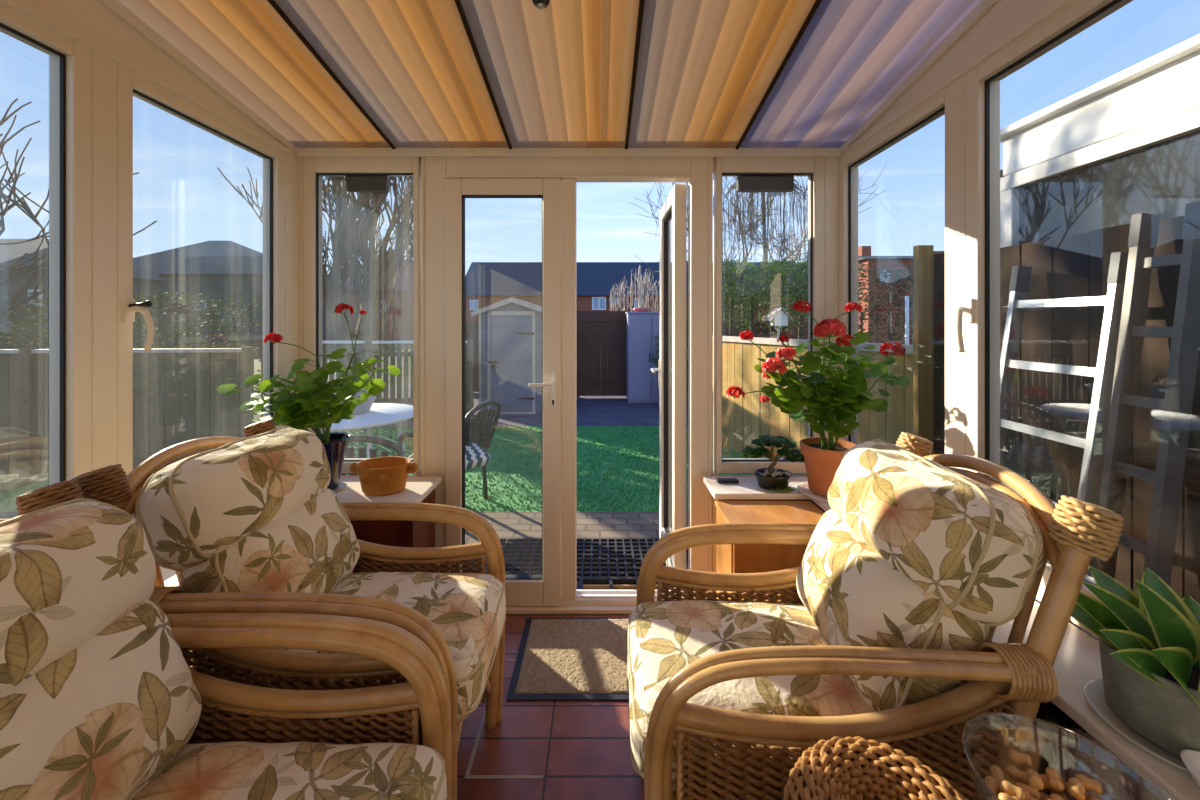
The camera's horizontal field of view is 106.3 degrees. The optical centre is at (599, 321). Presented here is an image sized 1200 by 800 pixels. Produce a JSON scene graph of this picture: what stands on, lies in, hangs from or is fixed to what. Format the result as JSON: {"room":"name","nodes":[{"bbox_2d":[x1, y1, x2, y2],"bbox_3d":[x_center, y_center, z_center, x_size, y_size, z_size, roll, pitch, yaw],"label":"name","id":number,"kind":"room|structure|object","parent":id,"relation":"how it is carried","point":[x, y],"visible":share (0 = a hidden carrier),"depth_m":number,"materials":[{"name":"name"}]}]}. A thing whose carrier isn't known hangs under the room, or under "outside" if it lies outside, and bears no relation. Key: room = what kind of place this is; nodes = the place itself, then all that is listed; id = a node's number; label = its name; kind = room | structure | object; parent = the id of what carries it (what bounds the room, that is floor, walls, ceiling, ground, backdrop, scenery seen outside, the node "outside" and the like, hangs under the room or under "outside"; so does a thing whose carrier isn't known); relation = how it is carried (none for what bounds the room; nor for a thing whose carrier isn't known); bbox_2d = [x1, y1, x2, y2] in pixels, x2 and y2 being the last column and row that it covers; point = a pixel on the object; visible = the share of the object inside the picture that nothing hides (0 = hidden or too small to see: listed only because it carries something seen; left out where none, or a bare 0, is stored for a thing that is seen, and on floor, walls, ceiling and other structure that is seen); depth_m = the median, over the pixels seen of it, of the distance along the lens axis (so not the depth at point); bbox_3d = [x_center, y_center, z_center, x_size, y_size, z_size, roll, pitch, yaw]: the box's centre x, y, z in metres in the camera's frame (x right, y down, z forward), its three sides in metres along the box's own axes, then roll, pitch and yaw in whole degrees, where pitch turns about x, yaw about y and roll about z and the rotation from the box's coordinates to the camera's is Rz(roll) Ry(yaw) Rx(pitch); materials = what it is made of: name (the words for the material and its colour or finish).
{"room":"sunroom","nodes":[
{"label":"sunroom","id":0,"kind":"room"},
{"bbox_2d":[182,649,213,669],"bbox_3d":[-1.405,1.055,0.445,0.150,0.620,3.490,0,0,0],"label":"wall","id":1,"kind":"structure","parent":0,"point":[189,649],"depth_m":1.48,"materials":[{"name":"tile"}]},
{"bbox_2d":[92,49,299,470],"bbox_3d":[-1.455,-0.028,0.415,0.070,1.495,3.430,0,0,0],"label":"post","id":2,"kind":"object","parent":1,"relation":"attached to","point":[104,68],"visible":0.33,"depth_m":1.30,"materials":[{"name":"plastic"}]},
{"bbox_2d":[0,0,91,484],"bbox_3d":[-1.455,-0.028,0.838,0.070,1.494,0.845,0,0,0],"label":"window","id":3,"kind":"structure","parent":2,"relation":"attached to","point":[70,60],"depth_m":1.22,"materials":[{"name":"plastic"}]},
{"bbox_2d":[3,0,300,157],"bbox_3d":[-1.449,-1.066,0.415,0.082,0.602,3.430,0,0,0],"label":"ceiling beam","id":4,"kind":"structure","parent":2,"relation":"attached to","point":[107,27],"depth_m":1.40,"materials":[{"name":"plastic"}]},
{"bbox_2d":[117,62,284,474],"bbox_3d":[-1.423,-0.028,1.677,0.134,1.494,0.705,0,0,0],"label":"window","id":5,"kind":"structure","parent":1,"relation":"in","point":[130,83],"depth_m":1.45,"materials":[{"name":"plastic"}]},
{"bbox_2d":[160,477,441,585],"bbox_3d":[-1.079,0.733,0.400,0.682,0.025,3.400,0,0,0],"label":"sill","id":6,"kind":"structure","parent":1,"relation":"on","point":[417,489],"depth_m":1.89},
{"bbox_2d":[332,482,346,491],"bbox_3d":[-1.175,0.716,1.930,0.156,0.007,0.156,0,0,0],"label":"saucer","id":7,"kind":"object","parent":6,"relation":"on","point":[342,485],"visible":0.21,"depth_m":1.95,"materials":[{"name":"white ceramic"}]},
{"bbox_2d":[216,302,400,489],"bbox_3d":[-1.197,0.314,1.908,0.646,0.796,0.290,0,0,-4],"label":"geranium","id":8,"kind":"object","parent":7,"relation":"on","point":[315,404],"visible":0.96,"depth_m":1.89,"materials":[{"name":"green plant"}]},
{"bbox_2d":[350,456,417,495],"bbox_3d":[-0.922,0.659,1.920,0.224,0.122,0.198,0,0,-41],"label":"bowl","id":9,"kind":"object","parent":6,"relation":"on","point":[378,476],"visible":1,"depth_m":1.87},
{"bbox_2d":[322,432,351,489],"bbox_3d":[-1.175,0.604,1.930,0.194,0.216,0.194,0,0,0],"label":"pot","id":10,"kind":"object","parent":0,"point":[335,444],"depth_m":1.91,"materials":[{"name":"blue ceramic"}]},
{"bbox_2d":[0,512,687,581],"bbox_3d":[-1.300,1.535,2.865,7.800,0.100,1.310,0,0,0],"label":"patio","id":11,"kind":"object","parent":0,"point":[516,525],"depth_m":3.27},
{"bbox_2d":[341,435,412,474],"bbox_3d":[-1.420,1.052,2.735,0.594,0.869,0.618,0,0,-10],"label":"garden chair","id":12,"kind":"object","parent":11,"relation":"on","point":[392,445],"visible":0.16,"depth_m":2.48,"materials":[{"name":"plastic"}]},
{"bbox_2d":[469,538,687,585],"bbox_3d":[-0.104,1.476,2.790,1.364,0.017,0.530,0,0,0],"label":"rubber mat","id":13,"kind":"object","parent":11,"relation":"on","point":[582,573],"visible":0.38,"depth_m":2.84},
{"bbox_2d":[577,577,668,589],"bbox_3d":[0.125,1.447,2.366,0.510,0.074,0.268,0,0,0],"label":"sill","id":14,"kind":"structure","parent":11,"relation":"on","point":[586,583],"depth_m":2.47,"materials":[{"name":"metal"}]},
{"bbox_2d":[913,245,944,454],"bbox_3d":[2.045,0.515,2.717,0.320,1.940,0.105,0,0,0],"label":"fence","id":15,"kind":"object","parent":11,"relation":"on","point":[923,255],"visible":0.32,"depth_m":2.67,"materials":[{"name":"brown wood"}]},
{"bbox_2d":[0,426,753,511],"bbox_3d":[-1.300,1.535,4.960,7.800,0.100,2.880,0,0,0],"label":"lawn","id":16,"kind":"structure","parent":0,"point":[8,498],"depth_m":4.44,"materials":[{"name":"plant"}]},
{"bbox_2d":[322,403,412,457],"bbox_3d":[-2.050,1.126,3.750,1.020,0.722,1.020,0,0,0],"label":"garden table","id":17,"kind":"object","parent":16,"relation":"on","point":[380,414],"visible":0.31,"depth_m":3.60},
{"bbox_2d":[333,384,376,414],"bbox_3d":[-2.100,0.656,3.800,0.470,0.215,0.470,0,0,0],"label":"stone planter","id":18,"kind":"object","parent":17,"relation":"on","point":[365,406],"visible":0.19,"depth_m":3.72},
{"bbox_2d":[397,400,500,498],"bbox_3d":[-1.171,1.052,3.585,0.618,0.869,0.594,0,0,15],"label":"garden chair","id":19,"kind":"object","parent":16,"relation":"on","point":[475,430],"visible":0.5,"depth_m":3.57,"materials":[{"name":"plastic"}]},
{"bbox_2d":[465,443,489,469],"bbox_3d":[-1.099,0.992,3.449,0.399,0.245,0.410,0,0,34],"label":"cushion","id":20,"kind":"object","parent":19,"relation":"on","point":[475,455],"visible":0.27,"depth_m":3.40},
{"bbox_2d":[345,425,754,511],"bbox_3d":[-0.586,1.473,4.957,5.250,0.024,2.885,0,0,0],"label":"blades","id":21,"kind":"object","parent":16,"relation":"on","point":[605,429],"visible":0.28,"depth_m":4.65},
{"bbox_2d":[722,336,912,474],"bbox_3d":[1.833,0.815,4.309,0.105,1.340,3.478,0,0,-20],"label":"fence","id":22,"kind":"object","parent":16,"relation":"on","point":[743,420],"visible":0.27,"depth_m":4.54,"materials":[{"name":"brown wood"}]},
{"bbox_2d":[0,340,860,492],"bbox_3d":[0.000,1.650,57.000,180.000,0.270,126.000,0,0,0],"label":"ground","id":23,"kind":"structure","parent":0,"point":[8,482],"depth_m":12.51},
{"bbox_2d":[0,98,156,323],"bbox_3d":[-9.299,-2.168,7.036,4.589,7.385,5.745,0,0,-5],"label":"bare tree","id":24,"kind":"object","parent":23,"relation":"on","point":[10,303],"visible":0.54,"depth_m":6.94,"materials":[{"name":"brown plant"}]},
{"bbox_2d":[0,239,171,353],"bbox_3d":[-28.000,-1.175,20.750,12.600,5.320,7.100,0,0,0],"label":"house","id":25,"kind":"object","parent":23,"relation":"on","point":[144,281],"visible":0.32,"depth_m":18.92,"materials":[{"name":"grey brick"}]},
{"bbox_2d":[0,347,254,477],"bbox_3d":[-5.500,0.865,4.348,4.101,1.240,0.106,0,0,-4],"label":"fence","id":26,"kind":"object","parent":23,"relation":"on","point":[176,399],"visible":0.56,"depth_m":4.42,"materials":[{"name":"wood"}]},
{"bbox_2d":[0,287,262,391],"bbox_3d":[-7.598,0.460,6.899,4.828,2.055,1.174,0,0,0],"label":"hedge","id":27,"kind":"object","parent":23,"relation":"on","point":[44,341],"visible":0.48,"depth_m":6.81,"materials":[{"name":"green plant"}]},
{"bbox_2d":[133,241,333,344],"bbox_3d":[-27.250,-2.175,32.250,13.100,7.320,8.100,0,0,0],"label":"house","id":28,"kind":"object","parent":23,"relation":"on","point":[214,268],"visible":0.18,"depth_m":28.50,"materials":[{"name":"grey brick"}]},
{"bbox_2d":[342,259,412,339],"bbox_3d":[-18.150,-2.075,40.500,7.300,7.120,7.600,0,0,0],"label":"house","id":29,"kind":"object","parent":23,"relation":"on","point":[400,318],"visible":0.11,"depth_m":37.00,"materials":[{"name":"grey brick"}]},
{"bbox_2d":[610,265,658,311],"bbox_3d":[1.240,-0.138,13.986,1.885,3.256,1.039,0,0,0],"label":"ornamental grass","id":30,"kind":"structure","parent":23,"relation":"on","point":[640,284],"depth_m":13.90,"materials":[{"name":"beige plant"}]},
{"bbox_2d":[465,262,807,340],"bbox_3d":[4.350,-1.850,38.961,30.900,6.670,8.678,0,0,0],"label":"house","id":31,"kind":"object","parent":23,"relation":"on","point":[486,283],"visible":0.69,"depth_m":35.78,"materials":[{"name":"red brick"}]},
{"bbox_2d":[629,164,886,333],"bbox_3d":[5.199,-2.575,14.786,8.382,8.223,6.217,0,0,-27],"label":"bare tree","id":32,"kind":"object","parent":23,"relation":"on","point":[795,256],"visible":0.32,"depth_m":14.34,"materials":[{"name":"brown plant"}]},
{"bbox_2d":[722,179,807,320],"bbox_3d":[5.353,-1.814,14.498,2.879,6.603,1.661,0,0,0],"label":"weeping tree","id":33,"kind":"object","parent":23,"relation":"on","point":[751,195],"visible":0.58,"depth_m":14.44,"materials":[{"name":"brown plant"}]},
{"bbox_2d":[764,306,793,337],"bbox_3d":[2.737,0.624,6.900,0.340,1.721,0.280,0,0,0],"label":"birdhouse","id":34,"kind":"object","parent":23,"relation":"on","point":[778,317],"visible":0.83,"depth_m":6.80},
{"bbox_2d":[858,246,912,344],"bbox_3d":[19.000,-1.725,29.500,7.600,6.420,7.600,0,0,0],"label":"house","id":35,"kind":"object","parent":23,"relation":"on","point":[864,252],"visible":0.13,"depth_m":26.00,"materials":[{"name":"red brick"}]},
{"bbox_2d":[858,260,912,350],"bbox_3d":[8.905,-0.099,12.505,5.288,3.171,1.387,0,0,0],"label":"hedge","id":36,"kind":"object","parent":23,"relation":"on","point":[895,275],"visible":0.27,"depth_m":12.46,"materials":[{"name":"green plant"}]},
{"bbox_2d":[905,296,908,353],"bbox_3d":[4.434,0.555,6.500,0.046,1.861,0.046,0,0,22],"label":"pole","id":37,"kind":"object","parent":23,"relation":"on","point":[906,297],"visible":0.35,"depth_m":6.48,"materials":[{"name":"white metal"}]},
{"bbox_2d":[226,614,705,799],"bbox_3d":[-0.146,1.425,0.445,2.748,0.120,3.490,0,0,0],"label":"floor","id":38,"kind":"structure","parent":0,"point":[581,749],"depth_m":1.44,"materials":[{"name":"tile"}]},
{"bbox_2d":[0,479,451,799],"bbox_3d":[-0.731,0.848,0.680,0.902,1.039,0.603,0,0,0],"label":"rattan armchair","id":39,"kind":"object","parent":38,"relation":"on","point":[100,698],"visible":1,"depth_m":0.79,"materials":[{"name":"fabric"}]},
{"bbox_2d":[0,501,155,693],"bbox_3d":[-0.989,0.473,0.680,0.311,0.281,0.508,0,0,0],"label":"cushion","id":40,"kind":"object","parent":39,"relation":"on","point":[78,578],"depth_m":0.73,"materials":[{"name":"fabric"}]},
{"bbox_2d":[0,600,201,799],"bbox_3d":[-0.890,0.682,0.677,0.300,0.336,0.461,0,0,0],"label":"cushion","id":41,"kind":"object","parent":39,"relation":"on","point":[112,711],"depth_m":0.71,"materials":[{"name":"fabric"}]},
{"bbox_2d":[131,741,446,799],"bbox_3d":[-0.618,0.896,0.680,0.677,0.229,0.457,0,0,0],"label":"seat cushion","id":42,"kind":"object","parent":39,"relation":"on","point":[238,770],"depth_m":0.80,"materials":[{"name":"fabric"}]},
{"bbox_2d":[72,419,505,799],"bbox_3d":[-0.744,0.848,1.278,0.902,1.039,0.593,0,0,0],"label":"rattan armchair","id":43,"kind":"object","parent":38,"relation":"on","point":[253,523],"visible":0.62,"depth_m":1.12,"materials":[{"name":"wicker"}]},
{"bbox_2d":[134,428,330,569],"bbox_3d":[-1.002,0.473,1.278,0.310,0.281,0.498,0,0,0],"label":"cushion","id":44,"kind":"object","parent":43,"relation":"on","point":[223,507],"depth_m":1.11,"materials":[{"name":"fabric"}]},
{"bbox_2d":[177,488,359,593],"bbox_3d":[-0.903,0.682,1.275,0.300,0.336,0.450,0,0,0],"label":"cushion","id":45,"kind":"object","parent":43,"relation":"on","point":[310,544],"depth_m":1.16,"materials":[{"name":"fabric"}]},
{"bbox_2d":[220,572,505,724],"bbox_3d":[-0.631,0.896,1.278,0.677,0.229,0.447,0,0,0],"label":"seat cushion","id":46,"kind":"object","parent":43,"relation":"on","point":[468,609],"depth_m":1.28,"materials":[{"name":"fabric"}]},
{"bbox_2d":[350,489,434,572],"bbox_3d":[-1.048,1.055,1.965,0.565,0.620,0.250,0,0,0],"label":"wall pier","id":47,"kind":"object","parent":38,"relation":"on","point":[398,533],"depth_m":1.84,"materials":[{"name":"wood"}]},
{"bbox_2d":[464,659,543,778],"bbox_3d":[-0.288,1.364,1.583,0.236,0.002,0.475,0,0,0],"label":"trim","id":48,"kind":"structure","parent":38,"relation":"on","point":[467,776],"depth_m":1.35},
{"bbox_2d":[506,618,628,700],"bbox_3d":[0.041,1.359,1.845,0.758,0.012,0.450,0,0,0],"label":"doormat","id":49,"kind":"object","parent":38,"relation":"on","point":[558,659],"visible":0.69,"depth_m":1.80,"materials":[{"name":"carpet"}]},
{"bbox_2d":[300,156,838,438],"bbox_3d":[-0.146,0.286,2.165,2.688,2.158,0.070,0,0,0],"label":"post","id":50,"kind":"object","parent":38,"relation":"on","point":[831,162],"visible":0.1,"depth_m":2.13,"materials":[{"name":"plastic"}]},
{"bbox_2d":[506,605,635,613],"bbox_3d":[-0.159,1.354,2.150,1.374,0.022,0.100,0,0,0],"label":"rail","id":51,"kind":"object","parent":38,"relation":"on","point":[563,609],"visible":0.09,"depth_m":2.10,"materials":[{"name":"plastic"}]},
{"bbox_2d":[561,590,681,604],"bbox_3d":[0.121,1.325,2.170,0.620,0.040,0.070,0,0,0],"label":"threshold","id":52,"kind":"object","parent":51,"relation":"on","point":[583,597],"visible":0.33,"depth_m":2.15,"materials":[{"name":"white metal"}]},
{"bbox_2d":[715,501,823,603],"bbox_3d":[0.680,1.056,1.764,0.400,0.618,0.238,0,0,0],"label":"base cabinet","id":53,"kind":"object","parent":38,"relation":"on","point":[730,558],"visible":0.3,"depth_m":1.70,"materials":[{"name":"brown wood"}]},
{"bbox_2d":[783,736,966,799],"bbox_3d":[0.405,1.016,0.620,0.290,0.697,0.289,0,0,3],"label":"wicker basket","id":54,"kind":"object","parent":38,"relation":"on","point":[843,767],"visible":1,"depth_m":0.68,"materials":[{"name":"wicker"}]},
{"bbox_2d":[627,432,1123,799],"bbox_3d":[0.518,0.848,1.111,0.902,1.039,0.603,0,0,3],"label":"rattan armchair","id":55,"kind":"object","parent":38,"relation":"on","point":[902,589],"visible":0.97,"depth_m":0.89,"materials":[{"name":"wicker"}]},
{"bbox_2d":[627,600,954,799],"bbox_3d":[0.406,0.896,1.117,0.677,0.229,0.457,0,0,3],"label":"seat cushion","id":56,"kind":"object","parent":55,"relation":"on","point":[664,637],"depth_m":1.08,"materials":[{"name":"fabric"}]},
{"bbox_2d":[796,509,990,711],"bbox_3d":[0.678,0.682,1.105,0.300,0.336,0.461,0,0,3],"label":"cushion","id":57,"kind":"object","parent":55,"relation":"on","point":[852,591],"depth_m":0.95,"materials":[{"name":"fabric"}]},
{"bbox_2d":[828,440,1046,623],"bbox_3d":[0.776,0.473,1.098,0.311,0.281,0.508,0,0,3],"label":"cushion","id":58,"kind":"object","parent":55,"relation":"on","point":[943,543],"depth_m":0.92,"materials":[{"name":"fabric"}]},
{"bbox_2d":[1035,701,1085,796],"bbox_3d":[0.945,1.075,0.955,0.147,0.581,0.147,0,0,22],"label":"iron stand","id":59,"kind":"object","parent":38,"relation":"on","point":[1049,712],"visible":0.25,"depth_m":0.94,"materials":[{"name":"metal"}]},
{"bbox_2d":[254,386,687,425],"bbox_3d":[-1.300,1.535,8.450,7.800,0.100,4.100,0,0,0],"label":"paving","id":60,"kind":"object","parent":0,"point":[600,410],"depth_m":7.22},
{"bbox_2d":[217,167,412,379],"bbox_3d":[-4.194,-1.803,8.606,4.032,6.686,3.335,0,0,0],"label":"bare tree","id":61,"kind":"object","parent":60,"relation":"on","point":[350,237],"visible":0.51,"depth_m":8.79,"materials":[{"name":"brown plant"}]},
{"bbox_2d":[261,339,473,417],"bbox_3d":[-3.490,0.875,6.822,3.114,1.220,0.105,0,0,-3],"label":"fence","id":62,"kind":"object","parent":60,"relation":"on","point":[368,352],"visible":0.3,"depth_m":6.83,"materials":[{"name":"white wood"}]},
{"bbox_2d":[471,297,541,413],"bbox_3d":[-1.410,0.542,8.040,1.300,1.885,1.680,0,0,0],"label":"garden shed","id":63,"kind":"object","parent":60,"relation":"on","point":[510,329],"visible":0.7,"depth_m":7.26,"materials":[{"name":"grey wood"}]},
{"bbox_2d":[465,321,578,397],"bbox_3d":[-1.876,0.725,9.248,3.025,1.520,0.106,0,0,14],"label":"fence","id":64,"kind":"object","parent":60,"relation":"on","point":[471,327],"visible":0.07,"depth_m":9.42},
{"bbox_2d":[577,309,628,395],"bbox_3d":[0.010,0.615,8.815,1.116,1.740,0.070,0,0,0],"label":"gate","id":65,"kind":"object","parent":60,"relation":"on","point":[612,382],"visible":0.7,"depth_m":8.80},
{"bbox_2d":[625,312,671,402],"bbox_3d":[0.946,0.648,8.492,0.899,1.674,0.555,0,0,0],"label":"cupboard","id":66,"kind":"object","parent":60,"relation":"on","point":[642,386],"visible":0.73,"depth_m":8.23,"materials":[{"name":"purple plastic"}]},
{"bbox_2d":[652,334,687,407],"bbox_3d":[1.252,0.821,7.891,0.641,1.334,0.645,0,0,0],"label":"potted shrub","id":67,"kind":"object","parent":60,"relation":"on","point":[657,350],"visible":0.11,"depth_m":7.88,"materials":[{"name":"green plant"}]},
{"bbox_2d":[686,321,785,357],"bbox_3d":[2.349,0.725,8.848,2.444,1.520,0.105,0,0,12],"label":"fence","id":68,"kind":"object","parent":60,"relation":"on","point":[766,332],"visible":0.06,"depth_m":8.70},
{"bbox_2d":[722,258,869,338],"bbox_3d":[2.951,0.186,7.598,2.775,2.601,1.020,0,0,0],"label":"hedge","id":69,"kind":"object","parent":60,"relation":"on","point":[768,280],"visible":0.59,"depth_m":7.46,"materials":[{"name":"green plant"}]},
{"bbox_2d":[118,0,981,148],"bbox_3d":[-0.146,-1.087,0.475,2.776,0.638,3.750,0,0,0],"label":"ceiling","id":70,"kind":"structure","parent":0,"point":[393,74],"depth_m":1.58,"materials":[{"name":"beige fabric"}]},
{"bbox_2d":[340,475,822,510],"bbox_3d":[-0.146,1.055,2.140,2.368,0.620,0.100,0,0,0],"label":"wall","id":71,"kind":"structure","parent":0,"point":[341,475],"depth_m":2.09,"materials":[{"name":"paint"}]},
{"bbox_2d":[304,156,420,473],"bbox_3d":[-1.132,-0.037,2.167,0.546,1.512,0.075,0,0,0],"label":"window","id":72,"kind":"structure","parent":71,"relation":"in","point":[361,173],"depth_m":2.13,"materials":[{"name":"plastic"}]},
{"bbox_2d":[445,178,576,605],"bbox_3d":[-0.421,0.330,2.124,0.615,2.020,0.128,0,0,0],"label":"door","id":73,"kind":"structure","parent":71,"relation":"in","point":[558,579],"depth_m":2.12,"materials":[{"name":"plastic"}]},
{"bbox_2d":[415,156,717,597],"bbox_3d":[-0.159,0.286,2.161,1.434,2.158,0.078,0,0,0],"label":"door frame","id":74,"kind":"structure","parent":71,"relation":"attached to","point":[697,171],"depth_m":2.13,"materials":[{"name":"plastic"}]},
{"bbox_2d":[296,148,840,473],"bbox_3d":[-0.146,-0.068,2.155,2.688,1.574,0.110,0,0,0],"label":"window","id":75,"kind":"structure","parent":71,"relation":"in","point":[752,173],"depth_m":2.13,"materials":[{"name":"plastic"}]},
{"bbox_2d":[651,184,685,568],"bbox_3d":[0.365,0.331,2.484,0.118,2.018,0.560,0,0,0],"label":"door","id":76,"kind":"structure","parent":71,"relation":"in","point":[674,207],"depth_m":2.23,"materials":[{"name":"plastic"}]},
{"bbox_2d":[754,468,791,489],"bbox_3d":[0.755,0.688,1.965,0.160,0.064,0.120,0,0,0],"label":"pot","id":77,"kind":"object","parent":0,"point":[767,478],"depth_m":1.93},
{"bbox_2d":[800,437,856,496],"bbox_3d":[0.959,0.609,1.885,0.226,0.199,0.226,0,0,0],"label":"pot","id":78,"kind":"object","parent":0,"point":[822,458],"depth_m":1.84,"materials":[{"name":"ceramic"}]},
{"bbox_2d":[823,510,1167,799],"bbox_3d":[1.113,1.055,0.445,0.150,0.620,3.490,0,0,0],"label":"wall","id":79,"kind":"structure","parent":0,"point":[1074,754],"depth_m":0.94,"materials":[{"name":"paint"}]},
{"bbox_2d":[839,82,954,467],"bbox_3d":[1.163,-0.028,1.780,0.070,1.494,0.700,0,0,0],"label":"window","id":80,"kind":"structure","parent":79,"relation":"in","point":[941,103],"depth_m":1.68,"materials":[{"name":"plastic"}]},
{"bbox_2d":[838,74,965,469],"bbox_3d":[1.163,-0.028,0.783,0.070,1.495,2.696,0,0,0],"label":"post","id":81,"kind":"object","parent":79,"relation":"on","point":[960,84],"visible":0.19,"depth_m":1.41,"materials":[{"name":"plastic"}]},
{"bbox_2d":[837,0,1073,157],"bbox_3d":[1.157,-1.066,0.415,0.082,0.602,3.430,0,0,0],"label":"ceiling beam","id":82,"kind":"structure","parent":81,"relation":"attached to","point":[992,25],"depth_m":1.40,"materials":[{"name":"plastic"}]},
{"bbox_2d":[703,477,1199,799],"bbox_3d":[0.804,0.733,0.400,0.648,0.025,3.400,0,0,0],"label":"sill","id":83,"kind":"structure","parent":79,"relation":"on","point":[1077,663],"depth_m":0.90,"materials":[{"name":"plastic"}]},
{"bbox_2d":[739,434,803,489],"bbox_3d":[0.755,0.611,1.963,0.298,0.219,0.128,0,0,0],"label":"bonsai","id":84,"kind":"object","parent":83,"relation":"on","point":[770,477],"visible":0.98,"depth_m":1.95,"materials":[{"name":"plant"}]},
{"bbox_2d":[797,481,828,502],"bbox_3d":[0.959,0.714,1.885,0.244,0.011,0.244,0,0,0],"label":"saucer","id":85,"kind":"object","parent":83,"relation":"on","point":[803,487],"visible":0.22,"depth_m":1.88,"materials":[{"name":"white ceramic"}]},
{"bbox_2d":[726,300,909,496],"bbox_3d":[0.898,0.308,1.882,0.709,0.801,0.374,0,0,17],"label":"geranium","id":86,"kind":"object","parent":85,"relation":"on","point":[844,394],"visible":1,"depth_m":1.82,"materials":[{"name":"plant"}]},
{"bbox_2d":[1084,679,1189,772],"bbox_3d":[1.005,0.713,0.785,0.220,0.012,0.220,0,0,0],"label":"saucer","id":87,"kind":"object","parent":83,"relation":"on","point":[1094,689],"visible":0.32,"depth_m":0.79,"materials":[{"name":"white ceramic"}]},
{"bbox_2d":[1071,565,1199,755],"bbox_3d":[0.994,0.590,0.807,0.245,0.237,0.227,0,0,0],"label":"snake plant","id":88,"kind":"object","parent":87,"relation":"on","point":[1149,641],"visible":0.99,"depth_m":0.79,"materials":[{"name":"green plant"}]},
{"bbox_2d":[1180,749,1199,787],"bbox_3d":[0.938,0.701,0.610,0.113,0.037,0.218,0,0,0],"label":"dish","id":89,"kind":"object","parent":83,"relation":"on","point":[1190,757],"visible":1,"depth_m":0.71,"materials":[{"name":"white ceramic"}]},
{"bbox_2d":[954,0,1133,637],"bbox_3d":[1.131,-0.028,0.858,0.134,1.494,1.065,0,0,0],"label":"window","id":90,"kind":"structure","parent":79,"relation":"in","point":[981,308],"depth_m":1.34,"materials":[{"name":"plastic"}]},
{"bbox_3d":[1.914,1.535,-1.895,1.372,0.100,8.210,0,0,0],"label":"path","id":91,"kind":"object","parent":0,"visible":0},
{"bbox_2d":[1000,252,1128,575],"bbox_3d":[1.817,0.616,1.866,0.288,1.746,0.449,0,0,0],"label":"ladder","id":92,"kind":"object","parent":91,"relation":"on","point":[1094,444],"visible":0.56,"depth_m":1.70,"materials":[{"name":"metal"}]},
{"bbox_2d":[934,216,1199,603],"bbox_3d":[2.018,0.545,0.050,0.105,1.880,5.190,0,0,0],"label":"fence","id":93,"kind":"object","parent":91,"relation":"on","point":[1077,265],"visible":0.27,"depth_m":1.89,"materials":[{"name":"wood"}]},
{"bbox_2d":[1000,34,1199,247],"bbox_3d":[3.380,0.205,-0.445,2.300,2.560,6.110,0,0,0],"label":"neighbouring building","id":94,"kind":"structure","parent":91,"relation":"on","point":[1125,144],"depth_m":2.02,"materials":[{"name":"paint"}]},
{"bbox_2d":[1090,201,1199,585],"bbox_3d":[1.842,0.552,1.534,0.263,1.873,0.198,0,0,0],"label":"ladder","id":95,"kind":"object","parent":91,"relation":"on","point":[1159,548],"visible":0.71,"depth_m":1.48,"materials":[{"name":"metal"}]},
{"bbox_3d":[0.668,1.067,0.631,0.208,0.600,0.210,0,0,0],"label":"table","id":96,"kind":"object","parent":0,"visible":0},
{"bbox_2d":[962,712,1176,799],"bbox_3d":[0.668,0.711,0.632,0.249,0.111,0.249,0,0,0],"label":"glass bowl","id":97,"kind":"object","parent":96,"relation":"on","point":[978,782],"visible":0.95,"depth_m":0.66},
{"bbox_2d":[983,776,999,796],"bbox_3d":[0.606,0.721,0.696,0.029,0.022,0.018,0,0,-43],"label":"nut","id":98,"kind":"object","parent":97,"relation":"in","point":[992,783],"visible":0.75,"depth_m":0.69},
{"bbox_2d":[989,765,1003,788],"bbox_3d":[0.631,0.721,0.713,0.018,0.021,0.029,0,0,23],"label":"nut","id":99,"kind":"object","parent":97,"relation":"in","point":[996,772],"visible":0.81,"depth_m":0.71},
{"bbox_2d":[999,779,1024,799],"bbox_3d":[0.621,0.706,0.678,0.029,0.018,0.018,0,0,40],"label":"nut","id":100,"kind":"object","parent":97,"relation":"in","point":[1006,786],"visible":1,"depth_m":0.68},
{"bbox_2d":[1006,765,1029,784],"bbox_3d":[0.666,0.721,0.716,0.029,0.020,0.018,0,0,27],"label":"nut","id":101,"kind":"object","parent":97,"relation":"in","point":[1013,772],"visible":0.98,"depth_m":0.71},
{"bbox_2d":[1008,750,1031,767],"bbox_3d":[0.679,0.706,0.728,0.028,0.019,0.018,0,0,27],"label":"nut","id":102,"kind":"object","parent":97,"relation":"in","point":[1019,758],"visible":1,"depth_m":0.72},
{"bbox_2d":[1015,782,1039,799],"bbox_3d":[0.656,0.721,0.692,0.028,0.021,0.018,0,0,26],"label":"nut","id":103,"kind":"object","parent":97,"relation":"in","point":[1033,792],"visible":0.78,"depth_m":0.69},
{"bbox_2d":[1026,769,1043,789],"bbox_3d":[0.672,0.706,0.696,0.018,0.021,0.028,0,0,34],"label":"nut","id":104,"kind":"object","parent":97,"relation":"in","point":[1034,778],"visible":1,"depth_m":0.69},
{"bbox_2d":[1045,767,1064,790],"bbox_3d":[0.703,0.707,0.696,0.018,0.019,0.029,0,0,31],"label":"nut","id":105,"kind":"object","parent":97,"relation":"in","point":[1054,777],"visible":1,"depth_m":0.69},
{"bbox_2d":[1068,777,1085,799],"bbox_3d":[0.722,0.707,0.681,0.029,0.019,0.018,0,0,-43],"label":"nut","id":106,"kind":"object","parent":97,"relation":"in","point":[1076,788],"visible":1,"depth_m":0.68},
{"bbox_2d":[1075,774,1102,794],"bbox_3d":[0.747,0.706,0.688,0.029,0.019,0.018,0,0,38],"label":"nut","id":107,"kind":"object","parent":97,"relation":"in","point":[1094,785],"visible":1,"depth_m":0.68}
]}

